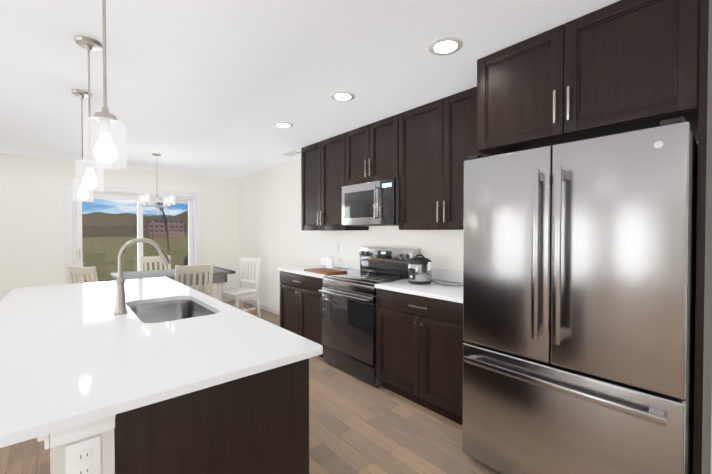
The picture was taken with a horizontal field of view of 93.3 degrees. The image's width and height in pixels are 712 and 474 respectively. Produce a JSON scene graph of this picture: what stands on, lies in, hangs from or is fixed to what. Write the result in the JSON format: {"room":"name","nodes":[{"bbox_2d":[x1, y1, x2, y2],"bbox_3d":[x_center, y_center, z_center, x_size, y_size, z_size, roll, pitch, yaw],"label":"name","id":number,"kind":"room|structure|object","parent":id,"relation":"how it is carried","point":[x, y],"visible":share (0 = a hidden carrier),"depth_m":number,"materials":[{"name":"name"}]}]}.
{"room":"dining room and kitchen","nodes":[
{"label":"dining room and kitchen","id":0,"kind":"room"},
{"bbox_2d":[0,153,235,300],"bbox_3d":[-5.017,0.074,4.549,6.870,2.440,0.150,-1,1,-41],"label":"wall","id":1,"kind":"structure","parent":0,"point":[32,242],"depth_m":4.94,"materials":[{"name":"white paint"}]},
{"bbox_2d":[64,183,202,291],"bbox_3d":[-3.614,0.230,5.659,1.948,2.094,0.024,-1,1,-41],"label":"door frame","id":2,"kind":"structure","parent":1,"relation":"attached to","point":[68,230],"depth_m":5.41,"materials":[{"name":"white wood"}]},
{"bbox_2d":[72,190,196,289],"bbox_3d":[-3.665,0.277,5.717,1.758,1.999,0.150,-1,1,-41],"label":"sliding door","id":3,"kind":"structure","parent":1,"relation":"in","point":[77,210],"depth_m":5.66,"materials":[{"name":"white plastic"}]},
{"bbox_2d":[215,297,234,301],"bbox_3d":[-2.641,1.217,6.527,0.650,0.095,0.017,-1,1,-41],"label":"baseboard","id":4,"kind":"structure","parent":1,"relation":"attached to","point":[224,299],"depth_m":6.59,"materials":[{"name":"white wood"}]},
{"bbox_2d":[0,300,501,473],"bbox_3d":[-1.893,1.397,0.991,7.180,0.100,9.650,-1,1,-41],"label":"floor","id":5,"kind":"structure","parent":0,"point":[357,425],"depth_m":2.23,"materials":[{"name":"brown wood"}]},
{"bbox_2d":[67,265,97,283],"bbox_3d":[-3.145,0.816,4.175,0.440,0.966,0.520,0,1,19],"label":"dining chair","id":6,"kind":"object","parent":5,"relation":"on","point":[78,271],"visible":0.27,"depth_m":3.95,"materials":[{"name":"beige wood"}]},
{"bbox_2d":[140,255,170,270],"bbox_3d":[-3.192,0.797,5.441,0.440,0.966,0.520,-1,1,-41],"label":"dining chair","id":7,"kind":"object","parent":5,"relation":"on","point":[150,260],"visible":0.19,"depth_m":5.56,"materials":[{"name":"beige wood"}]},
{"bbox_2d":[111,266,234,300],"bbox_3d":[-2.641,0.898,4.901,1.430,0.780,0.922,-1,1,-41],"label":"dining table","id":8,"kind":"object","parent":5,"relation":"on","point":[219,276],"visible":0.23,"depth_m":4.83,"materials":[{"name":"grey wood"}]},
{"bbox_2d":[37,354,320,473],"bbox_3d":[-1.329,0.888,2.097,0.838,0.885,2.694,-1,1,-41],"label":"kitchen island","id":9,"kind":"object","parent":5,"relation":"on","point":[258,424],"depth_m":1.08,"materials":[{"name":"brown wood"}]},
{"bbox_2d":[0,278,322,447],"bbox_3d":[-1.423,0.432,1.989,1.080,0.030,2.720,-1,1,-41],"label":"island countertop","id":10,"kind":"structure","parent":9,"relation":"on","point":[67,362],"depth_m":1.27,"materials":[{"name":"white stone"}]},
{"bbox_2d":[112,238,170,313],"bbox_3d":[-1.225,0.211,1.930,0.283,0.412,0.105,-1,1,-41],"label":"faucet","id":11,"kind":"object","parent":10,"relation":"on","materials":[{"name":"silver metal"}]},
{"bbox_2d":[128,299,215,322],"bbox_3d":[-1.109,0.542,2.012,0.450,0.189,0.790,-1,1,-41],"label":"sink","id":12,"kind":"object","parent":10,"relation":"in","point":[157,310],"depth_m":2.28,"materials":[{"name":"silver metal"}]},
{"bbox_2d":[175,263,212,296],"bbox_3d":[-2.148,0.815,4.308,0.520,0.966,0.440,1,1,45],"label":"dining chair","id":13,"kind":"object","parent":5,"relation":"on","point":[188,270],"visible":0.33,"depth_m":4.16,"materials":[{"name":"beige wood"}]},
{"bbox_2d":[216,256,261,317],"bbox_3d":[-1.804,0.801,5.217,0.440,0.966,0.520,1,1,31],"label":"dining chair","id":14,"kind":"object","parent":5,"relation":"on","point":[239,293],"visible":0.81,"depth_m":5.28,"materials":[{"name":"white wood"}]},
{"bbox_2d":[278,269,324,357],"bbox_3d":[-0.401,0.859,4.019,0.637,0.884,0.932,-1,1,-41],"label":"base cabinet","id":15,"kind":"object","parent":5,"relation":"on","point":[300,297],"depth_m":3.77,"materials":[{"name":"brown wood"}]},
{"bbox_2d":[286,265,359,276],"bbox_3d":[-0.412,0.401,4.016,0.648,0.030,0.953,-1,1,-41],"label":"countertop","id":16,"kind":"structure","parent":15,"relation":"on","point":[300,269],"depth_m":4.00,"materials":[{"name":"white stone"}]},
{"bbox_2d":[304,268,346,273],"bbox_3d":[-0.344,0.379,3.758,0.270,0.022,0.458,-1,1,-41],"label":"cutting board","id":17,"kind":"object","parent":16,"relation":"on","point":[324,270],"visible":0.79,"depth_m":3.70,"materials":[{"name":"brown wood"}]},
{"bbox_2d":[327,256,333,267],"bbox_3d":[-0.317,0.314,4.159,0.090,0.140,0.090,-1,1,-41],"label":"paper towel roll","id":18,"kind":"object","parent":16,"relation":"on","point":[330,261],"visible":1,"depth_m":4.12,"materials":[{"name":"white paper"}]},
{"bbox_2d":[319,247,419,387],"bbox_3d":[0.119,0.714,3.344,0.701,1.195,0.752,-1,1,-41],"label":"range","id":19,"kind":"object","parent":5,"relation":"on","point":[349,305],"visible":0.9,"depth_m":3.18,"materials":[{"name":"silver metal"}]},
{"bbox_2d":[375,285,466,424],"bbox_3d":[0.721,0.878,2.732,0.637,0.884,0.952,-1,1,-41],"label":"base cabinet","id":20,"kind":"object","parent":5,"relation":"on","point":[420,341],"depth_m":2.51,"materials":[{"name":"brown wood"}]},
{"bbox_2d":[378,277,462,300],"bbox_3d":[0.717,0.421,2.721,0.648,0.030,0.953,-1,1,-41],"label":"countertop","id":21,"kind":"structure","parent":20,"relation":"on","point":[452,293],"depth_m":2.66,"materials":[{"name":"white stone"}]},
{"bbox_2d":[408,254,462,285],"bbox_3d":[0.737,0.277,2.870,0.404,0.252,0.555,-1,1,-41],"label":"rice cooker","id":22,"kind":"object","parent":21,"relation":"on","point":[419,270],"visible":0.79,"depth_m":2.85,"materials":[{"name":"silver plastic"}]},
{"bbox_2d":[462,117,697,473],"bbox_3d":[1.233,0.432,1.885,0.913,1.802,0.943,-1,1,-41],"label":"refrigerator","id":23,"kind":"object","parent":5,"relation":"on","point":[579,281],"visible":1,"depth_m":1.52,"materials":[{"name":"silver metal"}]},
{"bbox_2d":[0,0,619,177],"bbox_3d":[-1.893,-1.143,0.953,7.180,0.100,9.650,-1,1,-41],"label":"ceiling","id":24,"kind":"structure","parent":0,"point":[214,87],"depth_m":2.21,"materials":[{"name":"white paint"}]},
{"bbox_2d":[71,89,92,201],"bbox_3d":[-2.123,-0.697,2.609,0.128,0.839,0.128,-1,1,-41],"label":"pendant light","id":25,"kind":"object","parent":24,"relation":"hanging from","point":[82,193],"visible":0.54,"depth_m":2.60,"materials":[{"name":"glass"}]},
{"bbox_2d":[74,36,103,191],"bbox_3d":[-1.518,-0.687,1.916,0.128,0.839,0.128,-1,1,-41],"label":"pendant light","id":26,"kind":"object","parent":24,"relation":"hanging from","point":[89,178],"visible":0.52,"depth_m":1.91,"materials":[{"name":"glass"}]},
{"bbox_2d":[83,0,126,169],"bbox_3d":[-0.914,-0.676,1.222,0.128,0.839,0.128,-1,1,-41],"label":"pendant light","id":27,"kind":"object","parent":24,"relation":"hanging from","point":[106,121],"visible":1,"depth_m":1.22,"materials":[{"name":"glass"}]},
{"bbox_2d":[139,153,174,209],"bbox_3d":[-2.768,-0.758,4.673,0.389,0.779,0.389,-1,1,-41],"label":"chandelier","id":28,"kind":"object","parent":24,"relation":"hanging from","point":[168,200],"visible":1,"depth_m":4.66,"materials":[{"name":"white glass"}]},
{"bbox_2d":[273,122,292,127],"bbox_3d":[-0.730,-1.123,3.379,0.194,0.010,0.194,-1,1,-41],"label":"recessed light","id":29,"kind":"object","parent":24,"relation":"in","point":[283,125],"visible":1,"depth_m":3.36,"materials":[{"name":"white plastic"}]},
{"bbox_2d":[281,151,300,156],"bbox_3d":[-0.893,-1.140,4.616,0.150,0.013,0.300,-1,1,-41],"label":"ceiling vent","id":30,"kind":"object","parent":24,"relation":"in","point":[291,153],"visible":0.9,"depth_m":4.58,"materials":[{"name":"white metal"}]},
{"bbox_2d":[330,91,354,100],"bbox_3d":[-0.106,-1.113,2.663,0.194,0.010,0.194,-1,1,-41],"label":"recessed light","id":31,"kind":"object","parent":24,"relation":"in","point":[342,96],"visible":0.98,"depth_m":2.65,"materials":[{"name":"white plastic"}]},
{"bbox_2d":[428,36,462,55],"bbox_3d":[0.518,-1.102,1.947,0.194,0.010,0.194,-1,1,-41],"label":"recessed light","id":32,"kind":"object","parent":24,"relation":"in","point":[447,45],"visible":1,"depth_m":1.94,"materials":[{"name":"white plastic"}]},
{"bbox_2d":[236,141,711,473],"bbox_3d":[0.757,0.093,3.281,0.150,2.440,9.650,-1,1,-41],"label":"wall","id":33,"kind":"structure","parent":0,"point":[257,214],"depth_m":5.24,"materials":[{"name":"white paint"}]},
{"bbox_2d":[242,298,279,315],"bbox_3d":[-1.440,1.229,5.694,0.013,0.095,2.850,-1,1,-41],"label":"baseboard","id":34,"kind":"structure","parent":33,"relation":"attached to","point":[263,306],"depth_m":5.87,"materials":[{"name":"white wood"}]},
{"bbox_2d":[301,131,368,229],"bbox_3d":[-0.257,-0.607,4.053,0.348,1.056,0.957,-1,1,-41],"label":"upper cabinet","id":35,"kind":"object","parent":33,"relation":"attached to","point":[325,163],"depth_m":3.92,"materials":[{"name":"brown wood"}]},
{"bbox_2d":[349,115,396,184],"bbox_3d":[0.266,-0.834,3.449,0.348,0.584,0.758,-1,1,-41],"label":"upper cabinet","id":36,"kind":"object","parent":33,"relation":"attached to","point":[373,146],"depth_m":3.29,"materials":[{"name":"brown wood"}]},
{"bbox_2d":[342,178,398,225],"bbox_3d":[0.229,-0.327,3.424,0.447,0.422,0.752,-1,1,-41],"label":"microwave","id":37,"kind":"object","parent":36,"relation":"attached to","point":[374,203],"visible":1,"depth_m":3.24,"materials":[{"name":"silver metal"}]},
{"bbox_2d":[320,257,462,280],"bbox_3d":[0.389,0.343,3.574,0.020,0.099,2.670,-1,1,-41],"label":"backsplash","id":38,"kind":"structure","parent":33,"relation":"attached to","point":[438,274],"depth_m":3.14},
{"bbox_2d":[397,86,488,229],"bbox_3d":[0.809,-0.589,2.830,0.348,1.056,1.015,-1,1,-41],"label":"upper cabinet","id":39,"kind":"object","parent":33,"relation":"attached to","point":[422,153],"depth_m":2.75,"materials":[{"name":"brown wood"}]},
{"bbox_2d":[477,0,711,473],"bbox_3d":[1.328,0.115,1.952,0.733,2.436,1.000,-1,1,-41],"label":"upper cabinet","id":40,"kind":"object","parent":33,"relation":"attached to","point":[621,66],"visible":1,"depth_m":1.58,"materials":[{"name":"brown wood"}]},
{"label":"outside","id":41,"kind":"structure","parent":0,"visible":0},
{"bbox_2d":[76,237,187,280],"bbox_3d":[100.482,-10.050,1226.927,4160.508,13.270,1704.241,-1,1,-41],"label":"ground","id":42,"kind":"structure","parent":41,"point":[103,264],"depth_m":49.64,"materials":[{"name":"green plant"}]},
{"bbox_2d":[82,211,187,236],"bbox_3d":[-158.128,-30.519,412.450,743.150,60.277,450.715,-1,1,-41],"label":"ridge","id":43,"kind":"object","parent":42,"relation":"on","point":[92,228],"depth_m":447.98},
{"bbox_2d":[154,202,169,251],"bbox_3d":[-31.520,-3.139,52.651,4.434,11.488,4.921,-1,1,-41],"label":"tree","id":44,"kind":"object","parent":42,"relation":"on","point":[166,229],"depth_m":54.24,"materials":[{"name":"brown plant"}]},
{"bbox_2d":[146,215,183,237],"bbox_3d":[-120.975,-6.351,213.395,20.000,14.963,12.000,-1,1,-37],"label":"building","id":45,"kind":"structure","parent":42,"relation":"on","point":[159,231],"depth_m":209.51,"materials":[{"name":"brick"}]},
{"bbox_2d":[178,208,187,242],"bbox_3d":[-54.817,-3.959,107.862,5.043,11.873,4.455,-1,1,-41],"label":"tree","id":46,"kind":"object","parent":42,"relation":"on","point":[185,225],"depth_m":107.58,"materials":[{"name":"brown plant"}]},
{"bbox_2d":[183,254,187,264],"bbox_3d":[-9.162,1.137,21.274,3.041,1.241,2.142,-1,1,-41],"label":"pile","id":47,"kind":"object","parent":42,"relation":"on","point":[185,261],"depth_m":20.52,"materials":[{"name":"grey"}]}
]}

